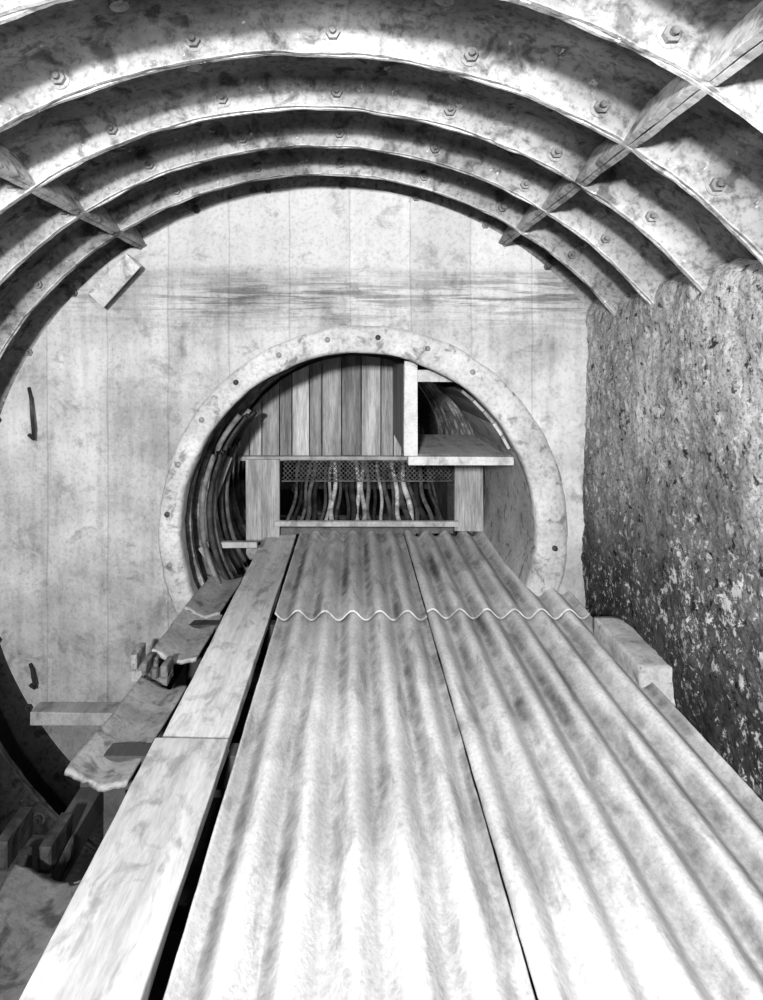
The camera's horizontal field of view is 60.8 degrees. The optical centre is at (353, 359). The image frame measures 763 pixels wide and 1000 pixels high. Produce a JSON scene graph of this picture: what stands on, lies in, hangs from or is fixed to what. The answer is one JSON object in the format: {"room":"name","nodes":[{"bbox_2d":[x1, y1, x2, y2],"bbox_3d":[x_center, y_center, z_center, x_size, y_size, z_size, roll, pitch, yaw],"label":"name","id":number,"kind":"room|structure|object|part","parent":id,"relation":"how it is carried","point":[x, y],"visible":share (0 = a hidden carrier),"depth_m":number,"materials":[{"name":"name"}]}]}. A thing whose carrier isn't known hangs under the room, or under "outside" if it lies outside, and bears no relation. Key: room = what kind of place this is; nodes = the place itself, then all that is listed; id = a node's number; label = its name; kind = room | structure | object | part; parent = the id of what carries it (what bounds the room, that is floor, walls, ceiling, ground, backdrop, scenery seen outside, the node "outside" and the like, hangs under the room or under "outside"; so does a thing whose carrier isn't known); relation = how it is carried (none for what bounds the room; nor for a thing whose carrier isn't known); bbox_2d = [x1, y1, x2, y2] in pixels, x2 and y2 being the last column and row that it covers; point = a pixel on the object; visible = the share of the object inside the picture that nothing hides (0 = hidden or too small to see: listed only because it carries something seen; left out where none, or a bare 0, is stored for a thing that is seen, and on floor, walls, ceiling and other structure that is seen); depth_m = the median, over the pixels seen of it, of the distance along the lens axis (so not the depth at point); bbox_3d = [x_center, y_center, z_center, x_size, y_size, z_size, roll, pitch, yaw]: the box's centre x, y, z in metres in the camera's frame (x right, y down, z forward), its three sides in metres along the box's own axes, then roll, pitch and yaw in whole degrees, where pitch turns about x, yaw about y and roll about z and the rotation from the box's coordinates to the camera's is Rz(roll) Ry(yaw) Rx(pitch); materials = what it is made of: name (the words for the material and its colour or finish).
{"room":"underground tunnel","nodes":[
{"label":"underground tunnel","id":0,"kind":"room"},
{"bbox_2d":[0,186,588,797],"bbox_3d":[-0.210,0.985,4.665,4.940,4.470,0.018,0,0,0],"label":"wall","id":1,"kind":"structure","parent":0,"point":[116,388],"depth_m":4.67,"materials":[{"name":"concrete"}]},
{"bbox_2d":[27,387,34,440],"bbox_3d":[-2.300,0.382,4.621,0.039,0.377,0.120,0,0,-45],"label":"wall hook","id":2,"kind":"object","parent":1,"relation":"attached to","point":[32,437],"visible":1,"depth_m":4.60,"materials":[{"name":"black metal"}]},
{"bbox_2d":[29,663,36,689],"bbox_3d":[-2.289,2.251,4.619,0.039,0.163,0.116,0,0,-45],"label":"wall hook","id":3,"kind":"object","parent":1,"relation":"attached to","point":[32,685],"visible":1,"depth_m":4.60,"materials":[{"name":"black metal"}]},
{"bbox_2d":[30,702,175,727],"bbox_3d":[-1.624,2.502,4.580,1.256,0.122,0.168,0,0,0],"label":"ledge","id":4,"kind":"object","parent":1,"relation":"attached to","point":[44,713],"visible":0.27,"depth_m":4.51,"materials":[{"name":"grey wood"}]},
{"bbox_2d":[88,254,140,307],"bbox_3d":[-1.663,-0.549,4.519,0.366,0.374,0.051,0,0,0],"label":"board","id":5,"kind":"object","parent":1,"relation":"attached to","point":[103,292],"visible":1,"depth_m":4.50,"materials":[{"name":"wood"}]},
{"bbox_2d":[158,325,567,711],"bbox_3d":[0.068,1.220,4.712,2.955,2.956,0.188,0,0,0],"label":"ring","id":6,"kind":"object","parent":1,"relation":"attached to","point":[527,440],"visible":0.62,"depth_m":4.63,"materials":[{"name":"metal"}]},
{"bbox_2d":[473,430,532,583],"bbox_3d":[1.156,1.334,5.516,0.284,1.328,1.641,0,0,0],"label":"curved panel","id":7,"kind":"object","parent":6,"relation":"attached to","point":[507,515],"visible":0.57,"depth_m":5.26,"materials":[{"name":"grey concrete"}]},
{"bbox_2d":[64,797,537,999],"bbox_3d":[0.100,3.138,1.050,3.700,0.053,7.300,0,0,0],"label":"floor","id":8,"kind":"structure","parent":0,"point":[173,940],"depth_m":3.95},
{"bbox_2d":[0,620,517,930],"bbox_3d":[0.135,2.397,1.400,2.895,1.452,6.405,0,0,0],"label":"trestle","id":9,"kind":"object","parent":8,"relation":"on","point":[88,804],"depth_m":2.72,"materials":[{"name":"black metal"}]},
{"bbox_3d":[-1.200,1.846,2.455,0.225,0.194,0.219,0,0,0],"label":"cast iron bracket","id":10,"kind":"part","parent":9,"relation":"part of","materials":[{"name":"grey metal"}]},
{"bbox_2d":[0,863,80,999],"bbox_3d":[-1.050,1.800,2.023,0.264,0.119,0.480,0,0,0],"label":"sheet","id":11,"kind":"object","parent":9,"relation":"on","point":[33,904],"visible":0.84,"depth_m":2.09,"materials":[{"name":"metal"}]},
{"bbox_2d":[19,738,228,999],"bbox_3d":[-0.705,1.672,1.215,0.327,0.062,3.230,0,0,0],"label":"board","id":12,"kind":"object","parent":9,"relation":"on","point":[108,943],"visible":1,"depth_m":2.04,"materials":[{"name":"grey wood"}]},
{"bbox_2d":[64,676,186,791],"bbox_3d":[-1.050,1.744,3.101,0.262,0.111,0.864,0,0,2],"label":"sheet","id":13,"kind":"object","parent":9,"relation":"on","point":[143,713],"visible":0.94,"depth_m":3.03,"materials":[{"name":"metal"}]},
{"bbox_2d":[130,643,163,682],"bbox_3d":[-1.284,1.905,4.096,0.212,0.181,0.210,0,0,0],"label":"iron bracket","id":14,"kind":"object","parent":9,"relation":"attached to","point":[138,655],"visible":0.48,"depth_m":4.01,"materials":[{"name":"metal"}]},
{"bbox_3d":[-1.102,1.738,3.646,0.152,0.135,0.153,0,0,0],"label":"cast iron bracket","id":15,"kind":"part","parent":9,"relation":"part of","materials":[{"name":"grey metal"}]},
{"bbox_2d":[151,608,222,664],"bbox_3d":[-1.042,1.735,4.124,0.288,0.095,0.668,0,0,0],"label":"sheet","id":16,"kind":"object","parent":9,"relation":"on","point":[185,643],"visible":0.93,"depth_m":4.02,"materials":[{"name":"metal"}]},
{"bbox_2d":[184,572,242,618],"bbox_3d":[-1.022,1.726,4.807,0.248,0.097,0.804,0,0,2],"label":"sheet","id":17,"kind":"object","parent":9,"relation":"on","point":[212,597],"visible":0.97,"depth_m":4.72,"materials":[{"name":"metal"}]},
{"bbox_2d":[162,534,295,745],"bbox_3d":[-0.700,1.691,4.530,0.308,0.056,3.380,0,0,0],"label":"board","id":18,"kind":"object","parent":9,"relation":"on","point":[211,706],"visible":0.94,"depth_m":3.68,"materials":[{"name":"grey wood"}]},
{"bbox_2d":[163,612,535,999],"bbox_3d":[-0.009,1.690,2.766,0.992,0.073,3.241,0,0,0],"label":"sheet","id":19,"kind":"object","parent":9,"relation":"on","point":[350,855],"visible":0.98,"depth_m":2.25,"materials":[{"name":"grey metal"}]},
{"bbox_2d":[275,530,426,620],"bbox_3d":[-0.021,1.660,5.269,0.998,0.073,2.111,0,0,0],"label":"sheet","id":20,"kind":"object","parent":19,"relation":"on","point":[335,574],"visible":0.99,"depth_m":4.92,"materials":[{"name":"grey metal"}]},
{"bbox_2d":[425,608,762,999],"bbox_3d":[1.020,1.687,2.775,1.080,0.073,3.262,0,0,0],"label":"sheet","id":21,"kind":"object","parent":9,"relation":"on","point":[629,851],"visible":0.96,"depth_m":2.38,"materials":[{"name":"grey metal"}]},
{"bbox_2d":[404,530,589,619],"bbox_3d":[1.009,1.657,5.229,1.072,0.073,1.994,0,0,0],"label":"sheet","id":22,"kind":"object","parent":21,"relation":"on","point":[463,571],"visible":0.74,"depth_m":4.80,"materials":[{"name":"grey metal"}]},
{"bbox_2d":[238,356,406,460],"bbox_3d":[-0.013,0.463,6.257,2.227,1.009,0.119,0,0,0],"label":"bulkhead","id":23,"kind":"object","parent":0,"point":[377,373],"depth_m":6.28,"materials":[{"name":"grey wood"}]},
{"bbox_2d":[185,353,513,672],"bbox_3d":[0.030,1.220,7.420,2.747,2.744,5.406,0,0,0],"label":"lining","id":24,"kind":"object","parent":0,"point":[450,418],"visible":0.23,"depth_m":6.20,"materials":[{"name":"metal"}]},
{"bbox_2d":[198,455,257,597],"bbox_3d":[-1.058,1.390,5.245,0.521,1.156,0.594,0,0,0],"label":"prop","id":25,"kind":"object","parent":24,"relation":"on","point":[224,544],"visible":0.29,"depth_m":5.35,"materials":[{"name":"grey wood"}]},
{"bbox_2d":[246,545,426,612],"bbox_3d":[0.025,2.053,6.070,2.050,0.615,0.100,0,0,0],"label":"bearer","id":26,"kind":"object","parent":24,"relation":"on","point":[250,552],"visible":0.08,"depth_m":6.02,"materials":[{"name":"grey wood"}]},
{"bbox_2d":[258,434,455,544],"bbox_3d":[0.025,1.550,7.600,1.950,1.100,2.400,0,0,0],"label":"rack","id":27,"kind":"object","parent":24,"relation":"attached to","point":[444,491],"visible":0.27,"depth_m":7.16,"materials":[{"name":"metal"}]},
{"bbox_2d":[199,408,444,583],"bbox_3d":[-0.121,1.116,6.905,2.158,1.432,4.022,0,0,0],"label":"power cables","id":28,"kind":"object","parent":27,"relation":"on","point":[237,428],"visible":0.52,"depth_m":6.75,"materials":[{"name":"grey rubber"}]},
{"bbox_2d":[279,357,436,514],"bbox_3d":[0.030,1.220,10.140,2.540,2.540,0.001,0,0,0],"label":"wall","id":29,"kind":"structure","parent":0,"point":[425,413],"depth_m":10.14,"materials":[{"name":"metal"}]},
{"bbox_2d":[246,459,482,541],"bbox_3d":[0.100,1.329,6.173,2.245,0.785,0.154,0,0,0],"label":"frame","id":30,"kind":"object","parent":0,"point":[263,520],"depth_m":6.12,"materials":[{"name":"grey wood"}]},
{"bbox_2d":[0,0,762,853],"bbox_3d":[-0.238,1.024,0.860,5.080,4.745,7.688,0,0,0],"label":"ceiling","id":31,"kind":"structure","parent":0,"point":[618,144],"depth_m":3.02,"materials":[{"name":"metal"}]},
{"bbox_2d":[393,361,513,464],"bbox_3d":[0.777,0.391,5.518,0.808,0.775,1.444,0,0,0],"label":"wooden frame","id":32,"kind":"object","parent":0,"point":[418,449],"visible":0.92,"depth_m":4.93,"materials":[{"name":"white wood"}]},
{"bbox_2d":[282,460,452,481],"bbox_3d":[0.125,1.048,6.145,1.610,0.197,0.065,0,0,0],"label":"netting","id":33,"kind":"object","parent":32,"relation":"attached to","point":[284,480],"visible":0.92,"depth_m":6.14,"materials":[{"name":"grey metal"}]},
{"bbox_2d":[581,258,762,800],"bbox_3d":[1.867,1.250,1.045,0.498,3.900,7.291,0,0,0],"label":"wall","id":34,"kind":"structure","parent":0,"point":[672,538],"depth_m":3.20,"materials":[{"name":"grey stone"}]},
{"bbox_2d":[593,616,675,706],"bbox_3d":[1.670,1.760,3.730,0.368,0.338,0.711,0,0,0],"label":"concrete block","id":35,"kind":"object","parent":34,"relation":"attached to","point":[642,663],"visible":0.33,"depth_m":3.57,"materials":[{"name":"grey concrete"}]}
]}

